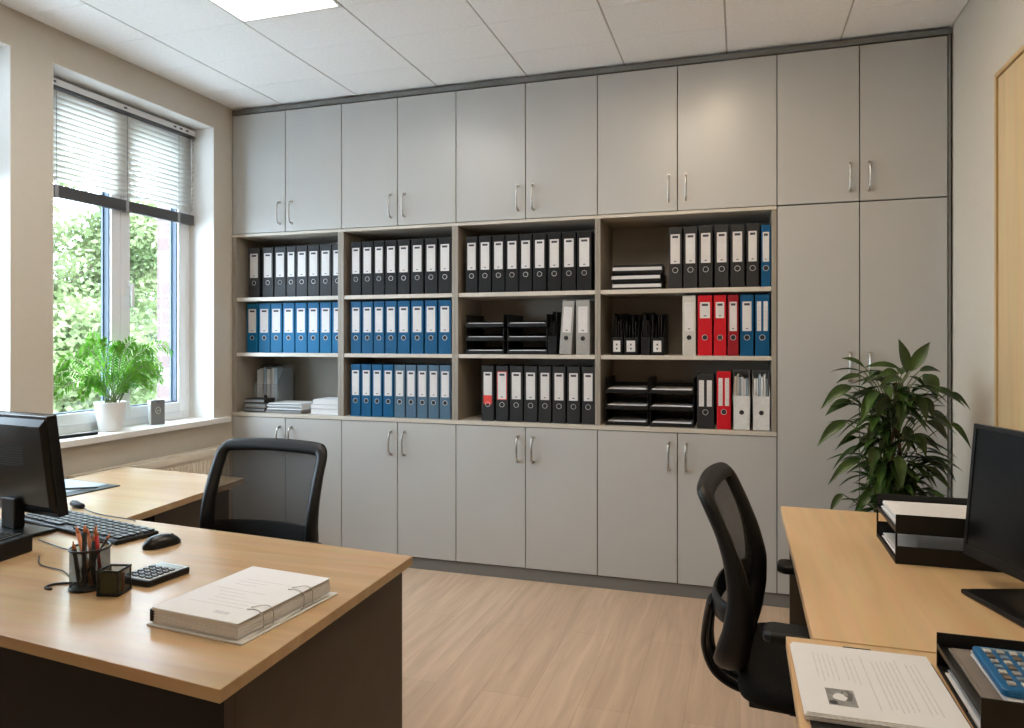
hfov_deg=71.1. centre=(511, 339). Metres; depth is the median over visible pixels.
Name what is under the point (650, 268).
document folder
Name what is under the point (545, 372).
ring binder
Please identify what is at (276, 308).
ring binder
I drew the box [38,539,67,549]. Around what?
cable
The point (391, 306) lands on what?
ring binder
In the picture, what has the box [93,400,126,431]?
pot
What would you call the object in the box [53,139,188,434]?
window
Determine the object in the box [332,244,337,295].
ring binder
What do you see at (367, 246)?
ring binder
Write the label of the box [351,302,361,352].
ring binder
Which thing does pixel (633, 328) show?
magazine file
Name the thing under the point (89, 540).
pencil
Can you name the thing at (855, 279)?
tall cabinet
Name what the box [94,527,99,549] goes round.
pencil
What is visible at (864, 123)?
upper cabinet
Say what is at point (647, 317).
magazine file
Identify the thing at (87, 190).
broadleaf tree
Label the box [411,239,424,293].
ring binder
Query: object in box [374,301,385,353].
ring binder
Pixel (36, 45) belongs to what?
wall
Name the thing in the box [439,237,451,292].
ring binder
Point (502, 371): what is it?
ring binder
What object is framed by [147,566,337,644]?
file
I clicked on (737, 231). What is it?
ring binder
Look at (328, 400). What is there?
document folder
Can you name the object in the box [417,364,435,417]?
ring binder
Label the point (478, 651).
floor
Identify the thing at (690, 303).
ring binder
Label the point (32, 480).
computer monitor
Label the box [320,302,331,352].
ring binder
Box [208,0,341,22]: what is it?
ceiling light
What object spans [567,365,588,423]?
ring binder
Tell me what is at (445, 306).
ring binder
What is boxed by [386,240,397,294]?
ring binder
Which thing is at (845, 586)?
desk
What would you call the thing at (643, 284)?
document folder
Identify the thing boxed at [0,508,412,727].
office desk
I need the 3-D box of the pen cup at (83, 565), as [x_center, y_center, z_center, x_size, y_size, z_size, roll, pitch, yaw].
[-1.042,0.559,1.771,0.094,0.099,0.094,0,0,-27]
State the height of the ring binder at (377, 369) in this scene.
0.315 m
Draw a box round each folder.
[244,397,274,403]
[244,403,268,407]
[244,407,266,412]
[265,409,310,413]
[267,400,312,406]
[267,405,311,409]
[311,404,337,408]
[311,408,337,414]
[313,397,337,404]
[611,272,665,283]
[612,264,664,274]
[612,281,664,289]
[948,648,1002,699]
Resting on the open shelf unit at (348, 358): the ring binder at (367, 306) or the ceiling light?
the ring binder at (367, 306)
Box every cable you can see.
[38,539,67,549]
[38,555,68,575]
[44,582,68,589]
[83,507,135,520]
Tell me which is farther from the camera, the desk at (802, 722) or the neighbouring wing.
the neighbouring wing
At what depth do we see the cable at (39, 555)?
1.91 m
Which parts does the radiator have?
panel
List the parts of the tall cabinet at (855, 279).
door, handle, handle, door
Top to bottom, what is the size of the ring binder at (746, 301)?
0.315 m
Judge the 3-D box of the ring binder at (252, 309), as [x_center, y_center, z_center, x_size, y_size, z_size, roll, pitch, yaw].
[-1.645,-0.077,4.782,0.083,0.318,0.273,0,0,18]
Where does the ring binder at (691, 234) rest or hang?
on the open shelf unit at (649, 245)
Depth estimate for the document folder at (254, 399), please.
4.62 m
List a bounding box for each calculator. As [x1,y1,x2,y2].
[132,562,188,586]
[972,646,1023,698]
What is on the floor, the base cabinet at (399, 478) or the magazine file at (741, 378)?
the base cabinet at (399, 478)
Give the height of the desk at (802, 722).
0.740 m
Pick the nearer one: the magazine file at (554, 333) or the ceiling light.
the ceiling light
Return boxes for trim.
[0,41,10,410]
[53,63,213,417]
[232,27,952,115]
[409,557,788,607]
[947,34,950,496]
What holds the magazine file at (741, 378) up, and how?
on the countertop
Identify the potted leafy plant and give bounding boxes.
[817,339,970,512]
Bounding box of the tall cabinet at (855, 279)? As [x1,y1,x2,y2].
[777,197,946,593]
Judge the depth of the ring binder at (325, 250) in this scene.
4.49 m
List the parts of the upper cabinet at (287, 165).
door, handle, handle, door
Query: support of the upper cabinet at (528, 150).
on the board
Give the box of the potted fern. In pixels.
[53,331,172,431]
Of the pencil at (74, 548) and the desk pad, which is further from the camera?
the desk pad
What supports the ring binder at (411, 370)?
on the countertop
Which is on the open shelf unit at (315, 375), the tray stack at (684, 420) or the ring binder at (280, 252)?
the ring binder at (280, 252)
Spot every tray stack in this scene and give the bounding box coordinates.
[466,314,518,353]
[507,314,551,354]
[605,375,653,425]
[650,376,696,427]
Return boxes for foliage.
[53,128,156,412]
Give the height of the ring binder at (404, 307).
0.317 m
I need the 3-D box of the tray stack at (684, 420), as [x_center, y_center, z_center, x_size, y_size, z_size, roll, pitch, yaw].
[0.893,0.334,3.950,0.230,0.258,0.303,0,0,18]
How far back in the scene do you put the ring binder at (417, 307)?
4.24 m
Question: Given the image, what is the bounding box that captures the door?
[994,44,1023,430]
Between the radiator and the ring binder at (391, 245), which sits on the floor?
the radiator
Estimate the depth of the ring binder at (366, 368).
4.34 m
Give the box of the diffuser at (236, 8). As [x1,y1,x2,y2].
[216,0,334,17]
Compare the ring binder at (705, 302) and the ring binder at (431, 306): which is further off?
the ring binder at (431, 306)
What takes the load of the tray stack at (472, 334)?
on the open shelf unit at (533, 306)
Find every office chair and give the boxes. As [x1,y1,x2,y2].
[199,438,326,543]
[697,462,809,715]
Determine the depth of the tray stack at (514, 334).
4.08 m
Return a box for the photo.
[825,687,858,707]
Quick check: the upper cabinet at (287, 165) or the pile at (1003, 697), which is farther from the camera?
the upper cabinet at (287, 165)
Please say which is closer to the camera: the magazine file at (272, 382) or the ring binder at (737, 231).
the ring binder at (737, 231)
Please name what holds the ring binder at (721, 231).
on the open shelf unit at (649, 245)
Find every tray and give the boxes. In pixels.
[877,493,1000,571]
[936,632,1023,727]
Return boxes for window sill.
[60,416,230,448]
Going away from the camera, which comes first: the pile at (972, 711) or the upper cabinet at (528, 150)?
the pile at (972, 711)
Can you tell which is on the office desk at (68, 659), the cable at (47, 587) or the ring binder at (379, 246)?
the cable at (47, 587)
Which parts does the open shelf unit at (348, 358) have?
panel, shelf, shelf, panel, panel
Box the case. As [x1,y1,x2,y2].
[59,431,97,438]
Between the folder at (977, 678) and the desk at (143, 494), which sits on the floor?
the desk at (143, 494)
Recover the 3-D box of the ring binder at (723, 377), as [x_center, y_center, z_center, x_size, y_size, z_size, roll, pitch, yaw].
[1.138,0.312,3.842,0.071,0.300,0.273,0,0,18]
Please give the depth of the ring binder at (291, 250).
4.57 m
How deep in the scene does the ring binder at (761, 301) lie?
3.66 m
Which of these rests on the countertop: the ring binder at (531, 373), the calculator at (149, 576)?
the ring binder at (531, 373)
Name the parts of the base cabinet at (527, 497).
door, handle, handle, door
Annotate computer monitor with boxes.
[0,411,68,536]
[961,423,1023,627]
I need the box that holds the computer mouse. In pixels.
[142,533,180,549]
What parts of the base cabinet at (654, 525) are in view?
door, handle, handle, door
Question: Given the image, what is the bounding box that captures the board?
[232,206,776,244]
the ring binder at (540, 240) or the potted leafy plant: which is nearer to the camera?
the potted leafy plant
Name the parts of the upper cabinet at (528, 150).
door, handle, handle, door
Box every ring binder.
[247,303,258,352]
[249,248,262,297]
[259,303,270,352]
[263,247,274,296]
[271,303,282,352]
[275,247,286,296]
[283,303,295,352]
[287,246,296,296]
[296,303,307,352]
[297,246,307,296]
[308,245,319,295]
[308,302,319,352]
[320,245,331,295]
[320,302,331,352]
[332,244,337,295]
[332,302,337,352]
[351,242,361,294]
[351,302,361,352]
[351,363,373,415]
[362,241,373,294]
[362,301,373,352]
[362,363,385,415]
[372,363,397,416]
[374,241,385,294]
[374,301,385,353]
[383,363,410,416]
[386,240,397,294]
[386,301,397,353]
[395,363,423,417]
[398,239,410,293]
[398,301,410,353]
[406,363,424,417]
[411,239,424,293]
[411,300,424,353]
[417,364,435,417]
[425,238,438,293]
[425,300,438,353]
[429,364,447,418]
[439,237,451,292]
[439,300,451,353]
[440,364,451,418]
[466,236,478,292]
[479,236,492,292]
[482,364,507,420]
[493,235,505,291]
[496,364,521,420]
[506,234,519,291]
[510,364,529,421]
[520,234,532,291]
[524,365,544,421]
[533,233,547,290]
[539,365,559,422]
[548,232,561,290]
[553,365,574,422]
[559,301,575,353]
[562,232,576,290]
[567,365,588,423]
[576,300,594,354]
[577,231,594,290]
[582,365,594,424]
[669,227,683,288]
[682,295,697,355]
[684,226,698,287]
[697,372,715,428]
[698,295,713,355]
[699,226,713,287]
[714,295,726,355]
[715,225,728,287]
[717,369,730,428]
[728,295,738,355]
[731,224,743,286]
[740,294,752,355]
[746,224,758,286]
[754,294,768,355]
[760,225,769,286]
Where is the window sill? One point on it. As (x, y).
(129, 431)
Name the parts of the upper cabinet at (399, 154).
door, handle, handle, door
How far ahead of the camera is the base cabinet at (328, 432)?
4.41 m
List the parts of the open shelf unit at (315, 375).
panel, shelf, shelf, panel, panel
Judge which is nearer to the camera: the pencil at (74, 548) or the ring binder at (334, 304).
the pencil at (74, 548)
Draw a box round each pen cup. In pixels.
[68,541,111,592]
[96,564,131,596]
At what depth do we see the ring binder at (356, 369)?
4.37 m
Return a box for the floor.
[402,568,797,727]
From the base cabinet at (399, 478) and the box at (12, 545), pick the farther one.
the base cabinet at (399, 478)
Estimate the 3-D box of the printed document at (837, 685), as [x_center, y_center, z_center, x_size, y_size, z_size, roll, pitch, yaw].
[0.622,0.599,1.244,0.240,0.013,0.280,0,0,17]
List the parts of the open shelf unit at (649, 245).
panel, shelf, shelf, panel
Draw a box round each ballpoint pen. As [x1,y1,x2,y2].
[66,487,98,489]
[944,672,967,711]
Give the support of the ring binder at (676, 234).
on the open shelf unit at (649, 245)
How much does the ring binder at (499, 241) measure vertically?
0.326 m
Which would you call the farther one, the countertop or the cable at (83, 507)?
the countertop
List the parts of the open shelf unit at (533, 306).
panel, shelf, shelf, panel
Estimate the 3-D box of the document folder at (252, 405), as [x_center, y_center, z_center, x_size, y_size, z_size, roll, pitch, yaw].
[-1.634,0.420,4.654,0.161,0.029,0.111,0,0,18]
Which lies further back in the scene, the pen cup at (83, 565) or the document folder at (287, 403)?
the document folder at (287, 403)
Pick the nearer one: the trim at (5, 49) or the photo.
the photo
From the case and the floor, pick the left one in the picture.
the case
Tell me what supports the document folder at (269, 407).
on the document folder at (267, 410)
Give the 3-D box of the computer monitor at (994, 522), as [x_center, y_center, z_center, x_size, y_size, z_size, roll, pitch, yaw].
[1.190,0.412,1.598,0.220,0.396,0.500,0,0,0]
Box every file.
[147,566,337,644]
[257,367,292,401]
[548,311,561,354]
[611,313,626,354]
[624,314,642,354]
[641,312,654,354]
[651,314,667,354]
[733,370,749,429]
[752,370,769,430]
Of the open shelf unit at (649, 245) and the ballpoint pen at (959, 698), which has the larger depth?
the open shelf unit at (649, 245)
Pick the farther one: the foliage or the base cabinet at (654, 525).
the foliage
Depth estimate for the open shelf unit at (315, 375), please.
4.69 m
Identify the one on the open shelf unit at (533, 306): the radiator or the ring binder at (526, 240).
the ring binder at (526, 240)
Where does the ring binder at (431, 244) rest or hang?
on the open shelf unit at (348, 358)
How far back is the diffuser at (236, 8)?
3.21 m
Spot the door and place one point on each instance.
(1009, 79)
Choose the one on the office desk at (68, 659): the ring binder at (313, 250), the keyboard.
the keyboard
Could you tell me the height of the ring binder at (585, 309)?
0.300 m
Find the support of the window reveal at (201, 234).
attached to the wall at (36, 45)
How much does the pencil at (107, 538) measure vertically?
0.131 m
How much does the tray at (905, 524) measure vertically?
0.135 m
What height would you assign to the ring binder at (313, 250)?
0.325 m
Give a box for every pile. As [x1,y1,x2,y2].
[881,500,966,523]
[882,532,963,552]
[945,669,980,727]
[970,650,1023,702]
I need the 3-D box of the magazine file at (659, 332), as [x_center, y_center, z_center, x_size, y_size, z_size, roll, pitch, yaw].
[0.811,-0.031,3.938,0.070,0.225,0.253,0,0,18]
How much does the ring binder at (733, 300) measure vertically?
0.315 m
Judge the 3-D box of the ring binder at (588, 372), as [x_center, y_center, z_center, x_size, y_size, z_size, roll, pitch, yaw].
[0.458,0.305,4.058,0.071,0.315,0.273,0,0,18]
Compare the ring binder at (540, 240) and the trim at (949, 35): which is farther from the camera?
the ring binder at (540, 240)
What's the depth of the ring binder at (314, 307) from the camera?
4.51 m
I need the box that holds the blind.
[53,77,194,225]
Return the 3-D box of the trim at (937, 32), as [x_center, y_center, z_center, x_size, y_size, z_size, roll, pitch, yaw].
[0.146,-1.458,4.018,4.067,0.028,0.054,0,0,18]
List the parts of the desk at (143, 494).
panel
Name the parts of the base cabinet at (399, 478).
door, handle, handle, door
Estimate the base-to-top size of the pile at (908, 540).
0.014 m
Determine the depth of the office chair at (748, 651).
1.84 m
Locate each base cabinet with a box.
[233,416,341,546]
[342,420,456,560]
[456,424,597,574]
[598,430,776,592]
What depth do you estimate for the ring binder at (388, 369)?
4.30 m
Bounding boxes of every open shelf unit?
[233,232,340,415]
[341,226,454,419]
[455,219,597,424]
[598,210,776,431]
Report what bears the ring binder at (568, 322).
on the open shelf unit at (533, 306)
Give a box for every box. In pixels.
[0,532,31,561]
[148,399,164,424]
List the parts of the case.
lid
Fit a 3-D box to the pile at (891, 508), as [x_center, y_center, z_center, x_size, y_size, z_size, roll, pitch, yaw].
[1.252,0.507,2.036,0.325,0.027,0.266,0,0,18]
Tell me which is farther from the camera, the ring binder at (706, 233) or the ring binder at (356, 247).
the ring binder at (356, 247)
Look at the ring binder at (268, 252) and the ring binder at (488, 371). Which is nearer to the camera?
the ring binder at (488, 371)
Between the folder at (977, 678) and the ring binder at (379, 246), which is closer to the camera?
the folder at (977, 678)
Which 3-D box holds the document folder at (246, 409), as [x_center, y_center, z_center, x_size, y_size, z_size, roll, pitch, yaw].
[-1.638,0.449,4.656,0.166,0.029,0.111,0,0,19]
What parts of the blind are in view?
rail, head rail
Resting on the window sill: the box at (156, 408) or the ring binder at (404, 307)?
the box at (156, 408)
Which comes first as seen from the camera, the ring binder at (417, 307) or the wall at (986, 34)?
the wall at (986, 34)
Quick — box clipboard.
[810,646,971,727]
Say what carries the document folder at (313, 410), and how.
on the countertop
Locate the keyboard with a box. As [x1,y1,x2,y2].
[25,510,158,544]
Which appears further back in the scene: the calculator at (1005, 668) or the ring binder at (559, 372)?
the ring binder at (559, 372)
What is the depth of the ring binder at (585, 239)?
3.94 m
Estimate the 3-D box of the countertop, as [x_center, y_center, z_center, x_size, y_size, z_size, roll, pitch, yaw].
[-0.172,0.475,4.303,3.288,0.022,0.404,0,0,18]
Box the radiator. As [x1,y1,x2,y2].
[67,445,219,478]
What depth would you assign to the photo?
1.19 m
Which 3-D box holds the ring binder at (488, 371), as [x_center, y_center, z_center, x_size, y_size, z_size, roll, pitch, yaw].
[-0.098,0.305,4.235,0.073,0.317,0.273,0,0,18]
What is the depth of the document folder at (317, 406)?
4.45 m
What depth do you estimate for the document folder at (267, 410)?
4.52 m
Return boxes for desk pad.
[64,479,119,496]
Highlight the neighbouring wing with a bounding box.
[157,151,169,400]
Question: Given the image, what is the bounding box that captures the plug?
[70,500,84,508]
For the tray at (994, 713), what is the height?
0.065 m
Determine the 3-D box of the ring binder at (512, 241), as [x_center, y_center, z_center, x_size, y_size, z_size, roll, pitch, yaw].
[0.040,-0.434,4.191,0.076,0.326,0.273,0,0,18]
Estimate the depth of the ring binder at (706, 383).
3.74 m
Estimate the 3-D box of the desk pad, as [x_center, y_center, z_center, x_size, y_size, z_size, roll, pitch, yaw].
[-1.854,0.607,2.958,0.370,0.006,0.240,0,0,24]
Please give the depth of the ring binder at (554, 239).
3.99 m
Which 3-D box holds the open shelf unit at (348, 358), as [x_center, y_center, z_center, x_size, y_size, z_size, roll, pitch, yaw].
[-0.626,-0.098,4.448,0.748,1.121,0.402,0,0,18]
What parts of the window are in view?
sash, handle, sash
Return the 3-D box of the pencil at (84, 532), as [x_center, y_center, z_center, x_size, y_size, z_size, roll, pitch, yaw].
[-1.051,0.528,1.761,0.011,0.153,0.027,0,0,-21]
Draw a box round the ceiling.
[0,0,968,109]
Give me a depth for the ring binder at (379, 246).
4.32 m
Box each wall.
[0,4,235,478]
[950,0,1023,497]
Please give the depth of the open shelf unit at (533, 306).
4.25 m
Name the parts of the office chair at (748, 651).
backrest frame, seat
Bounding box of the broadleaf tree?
[53,150,156,402]
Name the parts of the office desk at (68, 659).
modesty panel, panel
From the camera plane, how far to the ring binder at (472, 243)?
4.14 m
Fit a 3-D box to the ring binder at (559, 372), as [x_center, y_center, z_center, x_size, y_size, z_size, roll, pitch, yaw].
[0.301,0.305,4.107,0.074,0.315,0.273,0,0,18]
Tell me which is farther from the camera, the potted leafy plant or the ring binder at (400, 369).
the ring binder at (400, 369)
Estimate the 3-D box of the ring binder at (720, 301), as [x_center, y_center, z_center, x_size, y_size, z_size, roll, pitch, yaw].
[1.119,-0.076,3.847,0.063,0.317,0.273,0,0,18]
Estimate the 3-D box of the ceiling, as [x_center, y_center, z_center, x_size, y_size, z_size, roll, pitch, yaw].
[-0.624,-1.560,1.599,4.272,0.150,6.070,0,0,18]
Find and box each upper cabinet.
[233,104,342,234]
[342,91,456,228]
[456,75,597,222]
[598,55,776,214]
[777,36,946,206]
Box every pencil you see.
[72,541,76,550]
[76,526,81,550]
[82,524,86,550]
[87,527,91,550]
[91,532,95,549]
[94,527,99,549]
[100,531,111,548]
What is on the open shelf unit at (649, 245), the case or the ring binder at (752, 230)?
the ring binder at (752, 230)
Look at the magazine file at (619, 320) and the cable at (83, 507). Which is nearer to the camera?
the cable at (83, 507)
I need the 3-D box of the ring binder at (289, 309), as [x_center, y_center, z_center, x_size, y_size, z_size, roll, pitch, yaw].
[-1.384,-0.077,4.699,0.086,0.318,0.273,0,0,18]
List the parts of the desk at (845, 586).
panel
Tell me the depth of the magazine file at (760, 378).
3.67 m
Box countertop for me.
[232,411,776,435]
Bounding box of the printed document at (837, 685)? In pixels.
[790,642,970,727]
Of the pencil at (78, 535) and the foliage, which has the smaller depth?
the pencil at (78, 535)
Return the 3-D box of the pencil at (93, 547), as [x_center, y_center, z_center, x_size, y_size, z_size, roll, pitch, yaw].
[-1.037,0.539,1.776,0.012,0.129,0.017,0,0,23]
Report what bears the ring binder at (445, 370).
on the countertop
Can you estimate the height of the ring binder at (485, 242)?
0.326 m
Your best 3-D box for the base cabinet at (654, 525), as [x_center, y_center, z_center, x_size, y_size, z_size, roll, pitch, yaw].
[0.955,0.884,3.926,0.916,0.792,0.438,0,0,18]
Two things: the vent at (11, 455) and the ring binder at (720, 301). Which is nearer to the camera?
the vent at (11, 455)
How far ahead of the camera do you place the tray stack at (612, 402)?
3.95 m
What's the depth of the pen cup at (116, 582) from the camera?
1.70 m
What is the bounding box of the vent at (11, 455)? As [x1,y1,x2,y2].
[0,444,24,467]
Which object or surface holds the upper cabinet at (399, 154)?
on the board
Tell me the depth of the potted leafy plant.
2.94 m
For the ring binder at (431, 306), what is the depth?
4.21 m
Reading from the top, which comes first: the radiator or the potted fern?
the potted fern
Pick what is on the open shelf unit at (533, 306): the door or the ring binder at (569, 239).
the ring binder at (569, 239)
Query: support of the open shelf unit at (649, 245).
on the countertop
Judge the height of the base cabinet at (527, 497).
0.792 m
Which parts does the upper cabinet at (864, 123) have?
door, handle, handle, door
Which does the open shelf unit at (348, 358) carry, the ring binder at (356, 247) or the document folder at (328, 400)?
the ring binder at (356, 247)
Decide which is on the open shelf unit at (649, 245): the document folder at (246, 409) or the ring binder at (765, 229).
the ring binder at (765, 229)
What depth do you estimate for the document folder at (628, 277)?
3.88 m
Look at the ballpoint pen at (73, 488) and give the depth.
2.90 m
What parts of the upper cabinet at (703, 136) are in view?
door, handle, handle, door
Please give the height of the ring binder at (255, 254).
0.325 m
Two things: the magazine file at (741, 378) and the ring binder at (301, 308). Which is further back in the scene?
the ring binder at (301, 308)
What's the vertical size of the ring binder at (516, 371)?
0.315 m
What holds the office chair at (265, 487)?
on the floor
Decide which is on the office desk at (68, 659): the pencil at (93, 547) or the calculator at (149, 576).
the calculator at (149, 576)
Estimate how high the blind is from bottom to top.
0.590 m
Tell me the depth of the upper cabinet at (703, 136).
3.75 m
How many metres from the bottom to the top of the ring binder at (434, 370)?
0.315 m
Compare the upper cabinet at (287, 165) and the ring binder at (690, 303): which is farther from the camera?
the upper cabinet at (287, 165)
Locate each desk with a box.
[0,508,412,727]
[67,467,207,527]
[781,506,1023,716]
[786,636,972,727]
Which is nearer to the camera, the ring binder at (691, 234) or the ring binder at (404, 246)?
the ring binder at (691, 234)
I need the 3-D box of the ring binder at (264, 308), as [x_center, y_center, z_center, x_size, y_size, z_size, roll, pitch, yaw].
[-1.558,-0.077,4.755,0.085,0.318,0.273,0,0,18]
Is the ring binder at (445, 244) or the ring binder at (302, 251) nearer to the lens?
the ring binder at (445, 244)
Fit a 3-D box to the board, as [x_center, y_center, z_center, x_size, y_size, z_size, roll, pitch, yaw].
[-0.172,-0.667,4.303,3.288,0.017,0.403,0,0,18]

